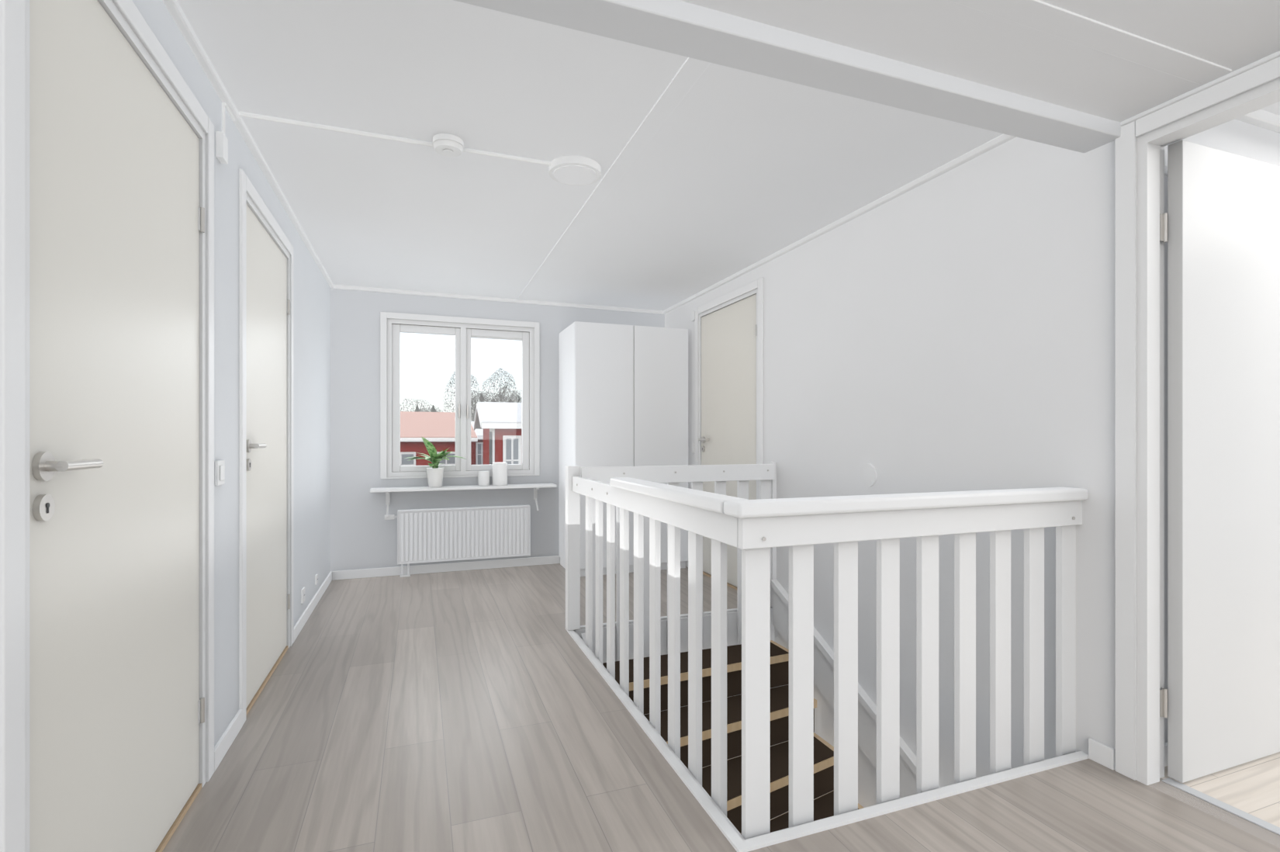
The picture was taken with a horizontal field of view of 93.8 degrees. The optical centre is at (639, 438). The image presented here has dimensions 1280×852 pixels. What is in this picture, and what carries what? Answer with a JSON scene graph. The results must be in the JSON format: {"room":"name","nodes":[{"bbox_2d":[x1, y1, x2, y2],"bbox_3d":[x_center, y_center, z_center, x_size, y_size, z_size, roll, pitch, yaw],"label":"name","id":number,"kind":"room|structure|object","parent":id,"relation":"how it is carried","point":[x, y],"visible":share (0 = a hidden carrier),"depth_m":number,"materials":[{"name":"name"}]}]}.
{"room":"upstairs landing","nodes":[
{"label":"upstairs landing","id":0,"kind":"room"},
{"bbox_2d":[131,0,330,746],"bbox_3d":[-1.266,-0.045,1.462,0.100,2.250,7.020,0,0,-20],"label":"wall","id":1,"kind":"structure","parent":0,"point":[311,290],"depth_m":2.23,"materials":[{"name":"paint"}]},
{"bbox_2d":[0,0,214,851],"bbox_3d":[-1.245,0.035,1.424,0.112,2.090,1.045,0,0,-20],"label":"trim","id":2,"kind":"structure","parent":1,"relation":"attached to","point":[14,14],"depth_m":1.00,"materials":[{"name":"white wood"}]},
{"bbox_2d":[29,0,204,851],"bbox_3d":[-1.209,0.069,1.445,0.084,1.986,0.887,0,0,-20],"label":"door","id":3,"kind":"structure","parent":1,"relation":"in","point":[116,217],"depth_m":1.31,"materials":[{"name":"white wood"}]},
{"bbox_2d":[214,460,224,485],"bbox_3d":[-1.407,0.115,2.009,0.013,0.082,0.075,0,0,-20],"label":"light switch","id":4,"kind":"object","parent":1,"relation":"attached to","point":[219,465],"visible":1,"depth_m":1.99,"materials":[{"name":"white plastic"}]},
{"bbox_2d":[215,131,228,164],"bbox_3d":[-1.403,-0.975,2.010,0.021,0.085,0.055,0,0,-20],"label":"junction box","id":5,"kind":"object","parent":1,"relation":"attached to","point":[221,140],"visible":1,"depth_m":1.99,"materials":[{"name":"white plastic"}]},
{"bbox_2d":[238,168,293,724],"bbox_3d":[-1.711,0.035,2.683,0.112,2.090,0.980,0,0,-20],"label":"trim","id":6,"kind":"structure","parent":1,"relation":"attached to","point":[248,195],"depth_m":2.28,"materials":[{"name":"white wood"}]},
{"bbox_2d":[246,204,290,707],"bbox_3d":[-1.674,0.069,2.704,0.084,1.986,0.822,0,0,-20],"label":"door","id":7,"kind":"structure","parent":1,"relation":"in","point":[268,304],"depth_m":2.65,"materials":[{"name":"white wood"}]},
{"bbox_2d":[300,586,304,603],"bbox_3d":[-1.945,0.905,3.460,0.012,0.078,0.075,0,0,-20],"label":"outlet","id":8,"kind":"object","parent":1,"relation":"attached to","point":[302,590],"visible":1,"depth_m":3.43,"materials":[{"name":"white plastic"}]},
{"bbox_2d":[314,574,318,584],"bbox_3d":[-2.111,0.920,3.910,0.012,0.060,0.060,0,0,-20],"label":"outlet","id":9,"kind":"object","parent":1,"relation":"attached to","point":[316,575],"visible":1,"depth_m":3.89,"materials":[{"name":"white plastic"}]},
{"bbox_2d":[330,288,664,570],"bbox_3d":[-1.104,-0.045,5.147,2.760,2.250,0.220,0,0,-20],"label":"wall","id":10,"kind":"structure","parent":0,"point":[361,537],"depth_m":4.69,"materials":[{"name":"paint"}]},
{"bbox_2d":[384,505,530,577],"bbox_3d":[-1.456,0.820,4.842,1.119,0.519,0.104,0,0,-20],"label":"radiator","id":11,"kind":"object","parent":10,"relation":"attached to","point":[433,534],"visible":1,"depth_m":4.80,"materials":[{"name":"white metal"}]},
{"bbox_2d":[380,311,539,478],"bbox_3d":[-1.456,-0.337,4.930,1.250,1.307,0.093,0,0,-20],"label":"window","id":12,"kind":"structure","parent":10,"relation":"in","point":[392,324],"depth_m":4.90,"materials":[{"name":"white wood"}]},
{"bbox_2d":[370,483,556,517],"bbox_3d":[-1.395,0.497,4.839,1.430,0.224,0.154,0,0,-20],"label":"window sill","id":13,"kind":"structure","parent":10,"relation":"attached to","point":[536,486],"depth_m":4.75,"materials":[{"name":"white wood"}]},
{"bbox_2d":[404,436,466,487],"bbox_3d":[-1.612,0.185,4.696,0.329,0.399,0.372,0,0,31],"label":"potted plant","id":14,"kind":"object","parent":13,"relation":"on","point":[434,474],"visible":1,"depth_m":4.70,"materials":[{"name":"green plant"}]},
{"bbox_2d":[478,470,489,485],"bbox_3d":[-1.273,0.326,4.883,0.088,0.118,0.088,0,0,-20],"label":"candle","id":15,"kind":"object","parent":13,"relation":"on","point":[483,475],"visible":1,"depth_m":4.85,"materials":[{"name":"white wax"}]},
{"bbox_2d":[492,462,507,485],"bbox_3d":[-1.153,0.291,4.926,0.120,0.186,0.120,0,0,-20],"label":"candle","id":16,"kind":"object","parent":13,"relation":"on","point":[499,469],"visible":1,"depth_m":4.88,"materials":[{"name":"white wax"}]},
{"bbox_2d":[162,563,1279,851],"bbox_3d":[1.720,1.200,2.513,6.430,0.240,7.120,0,0,-20],"label":"floor","id":17,"kind":"structure","parent":0,"point":[452,710],"depth_m":1.93,"materials":[{"name":"grey laminate"}]},
{"bbox_2d":[559,321,688,576],"bbox_3d":[-0.148,0.087,5.056,0.960,1.985,0.577,0,0,-20],"label":"wardrobe","id":18,"kind":"object","parent":17,"relation":"on","point":[624,389],"visible":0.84,"depth_m":4.79,"materials":[{"name":"white wood"}]},
{"bbox_2d":[565,461,1087,839],"bbox_3d":[0.549,0.720,2.711,1.350,1.140,1.960,0,0,-20],"label":"stair railing","id":19,"kind":"object","parent":17,"relation":"on","point":[755,527],"visible":0.78,"depth_m":1.89,"materials":[{"name":"white wood"}]},
{"bbox_2d":[565,606,1088,851],"bbox_3d":[0.549,1.195,2.709,1.350,0.250,1.960,0,0,-20],"label":"trim","id":20,"kind":"structure","parent":17,"relation":"on","point":[721,821],"depth_m":1.91,"materials":[{"name":"white wood"}]},
{"bbox_2d":[162,0,1279,314],"bbox_3d":[1.741,-1.020,2.456,6.230,0.300,6.800,0,0,-20],"label":"trim","id":21,"kind":"structure","parent":0,"point":[692,69],"depth_m":2.49,"materials":[{"name":"white wood"}]},
{"bbox_2d":[176,0,1279,311],"bbox_3d":[1.720,-1.230,2.513,6.430,0.120,7.120,0,0,-20],"label":"ceiling","id":22,"kind":"structure","parent":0,"point":[747,166],"depth_m":2.41,"materials":[{"name":"paint"}]},
{"bbox_2d":[221,102,550,166],"bbox_3d":[-0.899,-1.095,2.285,1.151,0.149,0.121,0,0,-20],"label":"conduit","id":23,"kind":"object","parent":22,"relation":"attached to","point":[224,105],"depth_m":2.27,"materials":[{"name":"white plastic"}]},
{"bbox_2d":[432,133,463,157],"bbox_3d":[-0.754,-1.148,2.355,0.116,0.044,0.116,0,0,-20],"label":"smoke detector","id":24,"kind":"object","parent":22,"relation":"attached to","point":[444,144],"visible":1,"depth_m":2.32,"materials":[{"name":"white plastic"}]},
{"bbox_2d":[549,155,601,186],"bbox_3d":[-0.280,-1.152,2.588,0.224,0.034,0.224,0,0,-20],"label":"ceiling lamp","id":25,"kind":"object","parent":22,"relation":"attached to","point":[572,170],"depth_m":2.54,"materials":[{"name":"white plastic"}]},
{"bbox_2d":[453,0,1120,152],"bbox_3d":[0.242,-1.070,1.508,2.758,0.200,0.120,0,0,-20],"label":"ceiling beam","id":26,"kind":"structure","parent":22,"relation":"attached to","point":[679,27],"depth_m":1.56,"materials":[{"name":"white wood"}]},
{"bbox_2d":[664,136,1279,847],"bbox_3d":[1.417,1.305,2.454,0.100,4.950,7.020,0,0,-20],"label":"wall","id":27,"kind":"structure","parent":0,"point":[956,333],"depth_m":2.53,"materials":[{"name":"paint"}]},
{"bbox_2d":[691,442,695,453],"bbox_3d":[0.441,0.080,4.927,0.013,0.082,0.060,0,0,-20],"label":"light switch","id":28,"kind":"object","parent":27,"relation":"attached to","point":[693,444],"visible":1,"depth_m":4.92,"materials":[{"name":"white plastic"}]},
{"bbox_2d":[698,294,756,586],"bbox_3d":[0.640,0.044,4.414,0.084,2.036,0.862,0,0,-20],"label":"door","id":29,"kind":"structure","parent":27,"relation":"in","point":[728,333],"depth_m":4.39,"materials":[{"name":"white wood"}]},
{"bbox_2d":[695,276,763,589],"bbox_3d":[0.677,0.010,4.436,0.112,2.140,1.020,0,0,-20],"label":"trim","id":30,"kind":"structure","parent":27,"relation":"attached to","point":[755,287],"depth_m":4.24,"materials":[{"name":"white wood"}]},
{"bbox_2d":[581,578,940,833],"bbox_3d":[0.582,1.735,2.721,1.272,1.690,1.812,0,0,-20],"label":"stairs","id":31,"kind":"structure","parent":27,"relation":"attached to","point":[823,653],"depth_m":3.14,"materials":[{"name":"brown wood"}]},
{"bbox_2d":[859,463,877,486],"bbox_3d":[1.149,0.185,3.016,0.010,0.116,0.116,0,0,-20],"label":"vent cap","id":32,"kind":"object","parent":27,"relation":"attached to","point":[868,475],"visible":1,"depth_m":3.01,"materials":[{"name":"white plastic"}]},
{"bbox_2d":[1114,56,1279,835],"bbox_3d":[1.778,0.036,1.478,0.124,2.088,1.036,0,0,-20],"label":"trim","id":33,"kind":"structure","parent":27,"relation":"attached to","point":[1139,148],"depth_m":1.88,"materials":[{"name":"white painted wood"}]},
{"bbox_2d":[1159,139,1279,782],"bbox_3d":[2.082,0.071,1.999,0.912,1.998,0.106,0,0,-20],"label":"door","id":34,"kind":"structure","parent":27,"relation":"in","point":[1220,226],"depth_m":1.93,"materials":[{"name":"painted wood"},{"name":"metal"}]},
{"bbox_2d":[680,0,1279,122],"bbox_3d":[0.778,-1.090,0.059,2.758,0.160,2.968,0,0,-20],"label":"ceiling","id":35,"kind":"structure","parent":0,"point":[1118,60],"depth_m":1.51,"materials":[{"name":"paint"}]},
{"bbox_2d":[1164,118,1279,743],"bbox_3d":[3.795,-0.045,1.170,3.470,2.250,3.162,0,0,-20],"label":"wall","id":36,"kind":"structure","parent":0,"point":[1235,136],"depth_m":2.09,"materials":[{"name":"paint"}]},
{"bbox_2d":[214,555,1167,771],"bbox_3d":[1.741,1.046,2.457,6.230,0.068,6.800,0,0,-20],"label":"baseboard","id":37,"kind":"structure","parent":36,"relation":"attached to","point":[1101,753],"depth_m":4.57,"materials":[{"name":"white wood"}]},
{"label":"outside","id":38,"kind":"structure","parent":0,"visible":0},
{"bbox_3d":[-20.654,4.130,70.247,170.000,0.300,133.900,0,0,-20],"label":"ground","id":39,"kind":"structure","parent":38,"visible":0},
{"bbox_2d":[400,411,477,465],"bbox_3d":[-15.386,1.295,29.489,13.260,5.370,7.732,0,0,-24],"label":"house","id":40,"kind":"structure","parent":39,"relation":"on","point":[438,428],"depth_m":28.46,"materials":[{"name":"tile"}]},
{"bbox_2d":[400,367,521,421],"bbox_3d":[-15.963,-1.214,57.564,130.000,10.389,20.946,0,0,-20],"label":"treeline","id":41,"kind":"object","parent":39,"relation":"on","point":[502,396],"visible":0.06,"depth_m":51.65,"materials":[{"name":"grey"}]},
{"bbox_2d":[470,421,483,464],"bbox_3d":[-10.566,1.420,39.803,7.260,5.120,7.232,0,0,-12],"label":"house","id":42,"kind":"structure","parent":39,"relation":"on","point":[476,447],"depth_m":36.59,"materials":[{"name":"red"}]},
{"bbox_2d":[473,401,521,464],"bbox_3d":[-2.314,1.295,23.983,8.160,5.370,7.132,0,0,-17],"label":"house","id":43,"kind":"structure","parent":39,"relation":"on","point":[503,419],"depth_m":20.02,"materials":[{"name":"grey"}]},
{"bbox_2d":[489,431,492,464],"bbox_3d":[-4.841,1.880,19.427,0.092,4.200,0.092,0,0,2],"label":"downpipe","id":44,"kind":"object","parent":43,"relation":"attached to","point":[490,432],"visible":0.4,"depth_m":19.39,"materials":[{"name":"grey metal"}]}
]}

